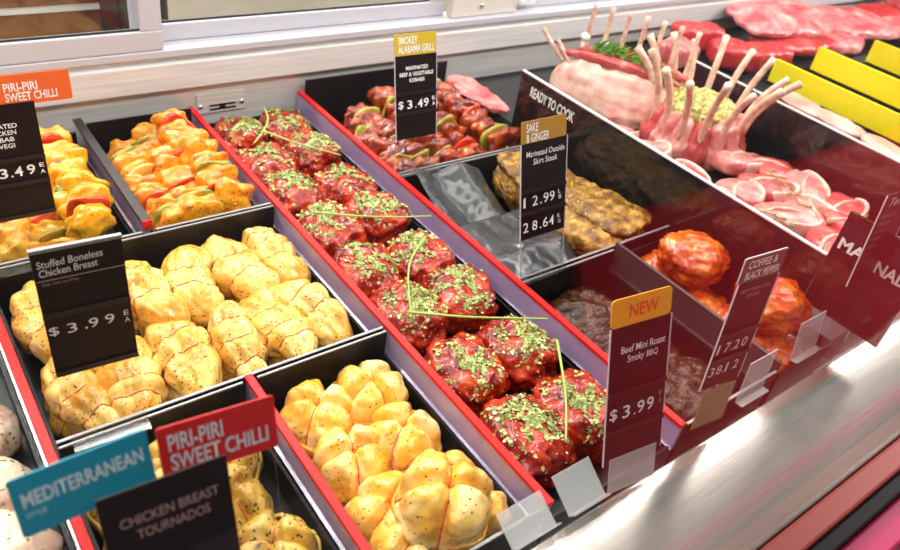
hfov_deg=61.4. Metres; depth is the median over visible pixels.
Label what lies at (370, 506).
chicken tournado
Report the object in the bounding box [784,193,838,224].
lamb loin chop
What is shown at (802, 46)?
steak
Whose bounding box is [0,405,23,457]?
meat piece
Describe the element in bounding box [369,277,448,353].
beef
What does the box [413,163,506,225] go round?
sheet
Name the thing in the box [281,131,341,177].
beef
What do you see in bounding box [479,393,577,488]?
beef
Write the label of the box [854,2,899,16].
steak
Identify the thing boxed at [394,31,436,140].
price sign
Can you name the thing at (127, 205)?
divider
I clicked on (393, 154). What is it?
beef kebab
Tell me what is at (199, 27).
window
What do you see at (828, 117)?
pork chop
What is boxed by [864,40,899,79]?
price board
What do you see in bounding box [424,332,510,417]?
beef
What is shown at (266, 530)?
chicken
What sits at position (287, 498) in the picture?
tray
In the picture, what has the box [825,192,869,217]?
lamb loin chop
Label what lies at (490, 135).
beef kebab
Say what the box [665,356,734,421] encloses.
beef
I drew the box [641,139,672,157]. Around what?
lamb loin chop
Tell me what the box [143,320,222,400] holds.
chicken breast
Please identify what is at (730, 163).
lamb loin chop
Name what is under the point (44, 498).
name card
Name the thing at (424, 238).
stalk
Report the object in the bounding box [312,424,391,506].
chicken tournado
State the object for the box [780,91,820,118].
pork chop
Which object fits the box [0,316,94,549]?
divider
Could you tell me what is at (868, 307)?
sign
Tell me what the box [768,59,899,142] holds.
price board
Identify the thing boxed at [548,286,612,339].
beef
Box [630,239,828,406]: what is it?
tray
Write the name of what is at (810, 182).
lamb loin chop
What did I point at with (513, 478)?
divider
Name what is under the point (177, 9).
wall
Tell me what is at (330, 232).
beef
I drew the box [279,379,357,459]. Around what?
chicken tournado
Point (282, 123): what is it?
beef
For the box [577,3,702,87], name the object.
rack
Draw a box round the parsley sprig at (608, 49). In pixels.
[590,36,675,91]
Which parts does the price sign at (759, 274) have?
panel, edge trim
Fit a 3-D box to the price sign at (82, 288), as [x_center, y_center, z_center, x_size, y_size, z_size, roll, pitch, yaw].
[-0.386,0.081,0.828,0.087,0.265,0.036,-15,43,-30]
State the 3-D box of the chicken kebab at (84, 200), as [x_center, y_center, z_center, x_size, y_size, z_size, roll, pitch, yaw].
[-0.663,-0.169,1.327,0.103,0.096,0.336,-16,44,-31]
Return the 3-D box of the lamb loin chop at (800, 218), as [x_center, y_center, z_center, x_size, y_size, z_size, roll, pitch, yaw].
[0.708,-0.115,1.599,0.149,0.056,0.098,-1,38,-15]
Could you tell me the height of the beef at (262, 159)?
0.086 m
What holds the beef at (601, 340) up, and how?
in the tray at (593, 272)
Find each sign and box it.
[0,69,72,222]
[27,232,150,440]
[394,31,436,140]
[519,114,567,279]
[602,286,672,467]
[691,247,788,428]
[805,210,899,347]
[846,191,899,286]
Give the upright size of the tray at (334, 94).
0.134 m
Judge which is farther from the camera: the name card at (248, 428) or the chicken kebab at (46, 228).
the chicken kebab at (46, 228)
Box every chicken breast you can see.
[10,280,51,365]
[40,357,119,438]
[93,335,168,417]
[125,260,190,336]
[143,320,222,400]
[161,244,224,327]
[200,234,280,303]
[207,300,268,381]
[239,290,317,365]
[241,226,310,282]
[269,279,353,347]
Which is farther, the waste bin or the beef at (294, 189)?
the waste bin
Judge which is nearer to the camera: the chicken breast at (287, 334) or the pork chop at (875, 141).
the chicken breast at (287, 334)
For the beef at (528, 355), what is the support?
in the tray at (585, 488)
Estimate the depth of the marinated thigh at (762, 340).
1.28 m
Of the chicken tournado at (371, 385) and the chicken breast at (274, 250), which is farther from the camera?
the chicken breast at (274, 250)
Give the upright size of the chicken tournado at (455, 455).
0.085 m
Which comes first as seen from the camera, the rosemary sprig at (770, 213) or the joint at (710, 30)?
the rosemary sprig at (770, 213)
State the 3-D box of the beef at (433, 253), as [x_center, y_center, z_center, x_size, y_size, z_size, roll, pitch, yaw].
[-0.057,-0.025,1.367,0.126,0.089,0.132,-17,44,-32]
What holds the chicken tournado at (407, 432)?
in the tray at (325, 366)
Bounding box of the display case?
[0,0,899,549]
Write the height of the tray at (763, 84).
0.144 m
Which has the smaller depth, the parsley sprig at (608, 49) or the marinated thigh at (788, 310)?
the marinated thigh at (788, 310)
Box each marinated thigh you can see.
[641,249,686,288]
[656,230,730,289]
[684,287,726,311]
[715,303,778,347]
[732,277,812,335]
[764,332,805,380]
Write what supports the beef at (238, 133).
in the tray at (585, 488)
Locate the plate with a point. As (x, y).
(455, 8)
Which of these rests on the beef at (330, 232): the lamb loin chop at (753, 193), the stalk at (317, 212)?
the stalk at (317, 212)
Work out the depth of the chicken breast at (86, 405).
0.97 m
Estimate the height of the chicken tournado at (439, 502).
0.095 m
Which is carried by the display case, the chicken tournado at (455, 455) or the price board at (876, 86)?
the price board at (876, 86)
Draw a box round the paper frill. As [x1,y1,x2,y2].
[580,32,590,46]
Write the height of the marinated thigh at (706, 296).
0.076 m
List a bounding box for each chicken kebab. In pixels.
[0,217,36,262]
[29,212,78,247]
[39,125,116,239]
[106,139,184,232]
[130,122,224,221]
[150,108,253,212]
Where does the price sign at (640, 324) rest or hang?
on the display case
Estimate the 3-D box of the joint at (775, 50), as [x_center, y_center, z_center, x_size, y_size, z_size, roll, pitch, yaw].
[0.978,-0.676,2.341,0.144,0.070,0.103,-3,39,-18]
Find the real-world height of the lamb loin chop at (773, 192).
0.053 m
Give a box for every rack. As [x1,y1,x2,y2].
[541,27,680,130]
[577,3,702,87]
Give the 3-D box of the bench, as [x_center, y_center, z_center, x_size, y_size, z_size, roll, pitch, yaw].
[-1.593,-0.322,1.920,1.520,1.170,0.500,-18,45,-33]
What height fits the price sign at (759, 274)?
0.279 m
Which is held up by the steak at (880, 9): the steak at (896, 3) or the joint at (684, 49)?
the steak at (896, 3)
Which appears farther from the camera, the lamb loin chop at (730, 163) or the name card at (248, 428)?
the lamb loin chop at (730, 163)
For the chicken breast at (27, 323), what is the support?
in the tray at (153, 248)
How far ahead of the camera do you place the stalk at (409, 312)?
1.17 m
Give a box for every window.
[0,0,163,65]
[127,0,444,40]
[517,0,596,7]
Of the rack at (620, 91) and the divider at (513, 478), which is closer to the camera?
the divider at (513, 478)
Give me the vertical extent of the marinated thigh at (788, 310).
0.080 m
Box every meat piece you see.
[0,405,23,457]
[0,456,31,510]
[0,509,65,549]
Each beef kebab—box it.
[343,102,440,167]
[345,117,416,172]
[366,86,461,162]
[437,78,520,151]
[437,100,486,157]
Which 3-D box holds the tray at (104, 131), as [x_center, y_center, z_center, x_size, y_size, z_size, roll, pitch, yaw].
[-0.519,-0.172,1.440,0.205,0.116,0.379,-18,45,-33]
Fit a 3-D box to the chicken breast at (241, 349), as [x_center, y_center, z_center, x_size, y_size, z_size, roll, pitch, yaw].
[-0.315,0.111,1.119,0.093,0.094,0.179,-18,45,-33]
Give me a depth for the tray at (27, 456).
0.98 m
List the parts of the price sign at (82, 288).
panel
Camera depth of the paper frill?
1.90 m
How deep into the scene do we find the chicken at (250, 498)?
0.90 m
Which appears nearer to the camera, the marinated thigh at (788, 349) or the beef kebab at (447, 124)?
the marinated thigh at (788, 349)
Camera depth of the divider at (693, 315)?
1.31 m
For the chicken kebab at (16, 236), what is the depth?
1.19 m
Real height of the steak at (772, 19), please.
0.073 m
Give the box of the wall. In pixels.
[167,0,447,19]
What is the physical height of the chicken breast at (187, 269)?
0.090 m
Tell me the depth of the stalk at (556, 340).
1.08 m
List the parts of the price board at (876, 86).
panel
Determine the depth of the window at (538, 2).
2.12 m
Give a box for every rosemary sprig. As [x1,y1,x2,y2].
[756,205,800,232]
[765,168,867,216]
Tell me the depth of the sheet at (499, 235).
1.43 m
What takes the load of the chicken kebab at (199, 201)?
in the tray at (104, 131)
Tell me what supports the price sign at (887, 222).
on the display case
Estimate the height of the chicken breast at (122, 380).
0.091 m
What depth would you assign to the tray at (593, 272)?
1.31 m
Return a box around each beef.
[214,116,268,153]
[237,141,298,181]
[259,107,312,144]
[262,168,327,219]
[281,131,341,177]
[296,198,367,257]
[312,162,377,205]
[332,241,401,297]
[345,188,410,246]
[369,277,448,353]
[387,228,456,284]
[422,263,498,335]
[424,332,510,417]
[478,313,559,392]
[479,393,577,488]
[531,368,605,465]
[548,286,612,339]
[591,328,681,369]
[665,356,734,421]
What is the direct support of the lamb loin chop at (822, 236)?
on the tray at (822, 330)
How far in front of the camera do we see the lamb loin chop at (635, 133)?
1.79 m
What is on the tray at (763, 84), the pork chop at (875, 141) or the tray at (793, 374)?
the pork chop at (875, 141)
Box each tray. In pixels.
[0,131,142,266]
[0,205,382,460]
[0,357,73,549]
[58,381,337,549]
[86,107,270,231]
[208,110,668,544]
[257,330,545,549]
[305,60,520,174]
[400,148,669,280]
[462,65,899,370]
[523,249,776,464]
[611,26,899,85]
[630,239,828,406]
[737,74,899,147]
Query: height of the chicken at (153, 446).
0.081 m
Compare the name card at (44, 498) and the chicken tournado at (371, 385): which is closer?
the name card at (44, 498)
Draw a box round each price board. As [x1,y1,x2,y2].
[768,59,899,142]
[809,47,899,113]
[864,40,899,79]
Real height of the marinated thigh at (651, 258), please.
0.086 m
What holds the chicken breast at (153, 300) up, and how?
in the tray at (153, 248)
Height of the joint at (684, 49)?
0.073 m
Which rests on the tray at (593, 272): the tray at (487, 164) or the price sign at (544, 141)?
the price sign at (544, 141)
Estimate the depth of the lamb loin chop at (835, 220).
1.58 m
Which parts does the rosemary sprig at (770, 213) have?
stem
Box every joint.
[659,36,699,68]
[668,20,725,51]
[706,37,765,72]
[750,41,793,69]
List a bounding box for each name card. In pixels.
[6,429,156,537]
[94,454,239,549]
[155,395,277,475]
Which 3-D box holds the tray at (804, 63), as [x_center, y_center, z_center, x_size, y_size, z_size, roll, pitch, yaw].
[1.294,-0.795,2.716,1.965,0.114,0.342,-18,45,-33]
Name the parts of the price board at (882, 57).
panel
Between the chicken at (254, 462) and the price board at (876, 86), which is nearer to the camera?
the chicken at (254, 462)
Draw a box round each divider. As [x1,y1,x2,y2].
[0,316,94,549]
[72,118,152,233]
[187,106,553,547]
[244,373,372,549]
[297,90,685,467]
[511,69,827,294]
[609,242,782,388]
[693,60,899,235]
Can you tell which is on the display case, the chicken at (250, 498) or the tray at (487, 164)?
the tray at (487, 164)
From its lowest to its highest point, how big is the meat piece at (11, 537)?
0.081 m
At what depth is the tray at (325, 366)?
1.06 m
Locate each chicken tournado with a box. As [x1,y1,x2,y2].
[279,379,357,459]
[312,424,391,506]
[331,360,411,425]
[344,470,402,542]
[369,401,441,473]
[369,520,435,549]
[390,451,492,549]
[409,449,474,466]
[484,478,511,539]
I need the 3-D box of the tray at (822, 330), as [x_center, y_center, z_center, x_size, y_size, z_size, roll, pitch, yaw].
[0.519,-0.230,1.804,0.488,0.076,1.125,-18,45,-33]
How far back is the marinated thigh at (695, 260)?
1.36 m
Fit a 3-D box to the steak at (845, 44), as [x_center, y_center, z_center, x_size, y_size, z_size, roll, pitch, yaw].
[1.301,-0.800,2.588,0.217,0.068,0.218,22,38,15]
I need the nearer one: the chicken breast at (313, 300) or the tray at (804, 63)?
the chicken breast at (313, 300)
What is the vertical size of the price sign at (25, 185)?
0.288 m
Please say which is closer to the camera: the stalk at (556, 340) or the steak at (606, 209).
the stalk at (556, 340)
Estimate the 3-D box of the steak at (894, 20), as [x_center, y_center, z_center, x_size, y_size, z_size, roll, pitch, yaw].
[1.701,-0.938,2.868,0.158,0.070,0.247,33,42,27]
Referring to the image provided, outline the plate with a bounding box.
[446,0,535,17]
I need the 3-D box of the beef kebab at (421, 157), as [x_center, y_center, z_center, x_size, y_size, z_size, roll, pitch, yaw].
[-0.142,-0.300,1.712,0.094,0.092,0.331,-19,46,-34]
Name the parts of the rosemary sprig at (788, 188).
stem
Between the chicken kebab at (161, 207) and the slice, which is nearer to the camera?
the chicken kebab at (161, 207)
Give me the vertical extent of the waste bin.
1.250 m
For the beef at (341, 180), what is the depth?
1.49 m
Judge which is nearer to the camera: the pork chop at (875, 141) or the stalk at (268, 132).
the stalk at (268, 132)
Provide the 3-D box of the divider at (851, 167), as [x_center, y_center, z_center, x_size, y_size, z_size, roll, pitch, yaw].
[0.826,-0.279,1.826,0.007,0.218,0.706,-18,45,-33]
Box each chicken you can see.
[85,468,162,539]
[149,440,160,469]
[227,451,262,479]
[228,463,273,531]
[238,508,321,549]
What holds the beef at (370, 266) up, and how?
in the tray at (585, 488)
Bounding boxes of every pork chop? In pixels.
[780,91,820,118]
[814,108,865,138]
[860,133,899,159]
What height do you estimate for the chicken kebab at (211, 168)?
0.114 m
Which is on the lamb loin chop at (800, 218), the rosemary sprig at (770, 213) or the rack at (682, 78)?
the rosemary sprig at (770, 213)
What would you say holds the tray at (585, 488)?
on the display case
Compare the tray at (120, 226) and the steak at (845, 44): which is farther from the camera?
the steak at (845, 44)
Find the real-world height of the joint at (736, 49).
0.085 m
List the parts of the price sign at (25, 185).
panel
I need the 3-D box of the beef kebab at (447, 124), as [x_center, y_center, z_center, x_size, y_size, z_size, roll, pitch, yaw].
[-0.034,-0.355,1.787,0.096,0.118,0.349,-18,45,-33]
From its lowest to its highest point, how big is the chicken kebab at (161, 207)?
0.094 m
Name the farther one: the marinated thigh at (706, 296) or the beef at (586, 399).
the marinated thigh at (706, 296)
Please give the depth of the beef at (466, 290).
1.27 m
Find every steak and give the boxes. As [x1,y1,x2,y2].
[492,165,644,256]
[497,150,572,187]
[566,185,651,236]
[726,0,835,38]
[747,34,834,56]
[813,5,899,39]
[827,30,864,54]
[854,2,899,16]
[881,15,899,41]
[883,0,899,7]
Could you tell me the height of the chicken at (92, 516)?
0.080 m
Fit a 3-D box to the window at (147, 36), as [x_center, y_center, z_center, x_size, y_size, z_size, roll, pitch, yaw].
[-0.903,-0.588,1.062,0.944,0.652,0.024,-18,45,-33]
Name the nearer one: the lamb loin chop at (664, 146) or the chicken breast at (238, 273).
the chicken breast at (238, 273)
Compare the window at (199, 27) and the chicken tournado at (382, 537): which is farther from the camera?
the window at (199, 27)
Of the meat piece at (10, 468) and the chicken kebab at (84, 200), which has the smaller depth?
the meat piece at (10, 468)
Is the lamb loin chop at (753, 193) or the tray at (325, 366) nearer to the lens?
the tray at (325, 366)
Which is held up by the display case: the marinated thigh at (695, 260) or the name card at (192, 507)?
the name card at (192, 507)
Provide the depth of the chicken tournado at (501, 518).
0.93 m
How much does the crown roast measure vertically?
0.244 m
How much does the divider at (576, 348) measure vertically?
0.104 m
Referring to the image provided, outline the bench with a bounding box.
[0,0,102,39]
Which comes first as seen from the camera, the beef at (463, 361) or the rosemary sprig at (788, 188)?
the beef at (463, 361)
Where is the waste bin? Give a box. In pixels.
[99,0,168,30]
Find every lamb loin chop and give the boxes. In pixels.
[616,124,639,137]
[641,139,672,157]
[675,159,710,181]
[711,149,762,176]
[715,178,765,206]
[736,173,799,201]
[751,154,798,177]
[753,202,822,237]
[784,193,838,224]
[785,170,830,200]
[804,224,838,252]
[822,209,847,231]
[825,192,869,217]
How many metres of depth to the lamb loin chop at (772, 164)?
1.76 m
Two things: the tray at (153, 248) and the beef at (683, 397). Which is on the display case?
the tray at (153, 248)
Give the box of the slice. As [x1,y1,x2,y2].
[446,74,508,113]
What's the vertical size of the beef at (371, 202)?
0.090 m
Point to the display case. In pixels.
(816, 465)
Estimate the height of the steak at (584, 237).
0.106 m
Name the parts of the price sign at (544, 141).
edge trim, edge trim, panel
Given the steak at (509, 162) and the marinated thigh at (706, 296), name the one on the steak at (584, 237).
the steak at (509, 162)
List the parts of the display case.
vent plate, sill, panel, panel, bumper rail, kick panel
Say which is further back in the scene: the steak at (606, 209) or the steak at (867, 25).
the steak at (867, 25)
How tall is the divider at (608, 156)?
0.218 m
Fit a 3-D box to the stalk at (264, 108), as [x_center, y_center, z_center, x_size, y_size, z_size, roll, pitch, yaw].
[-0.392,-0.316,1.590,0.020,0.011,0.159,4,37,-8]
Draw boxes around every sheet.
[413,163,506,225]
[459,208,576,277]
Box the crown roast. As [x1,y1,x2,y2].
[634,31,802,171]
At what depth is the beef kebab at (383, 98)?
1.71 m
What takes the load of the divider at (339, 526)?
on the display case
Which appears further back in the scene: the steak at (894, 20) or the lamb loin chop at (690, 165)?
the steak at (894, 20)
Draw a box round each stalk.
[253,106,268,143]
[266,131,340,154]
[316,211,431,217]
[407,236,425,310]
[408,311,547,318]
[555,339,566,442]

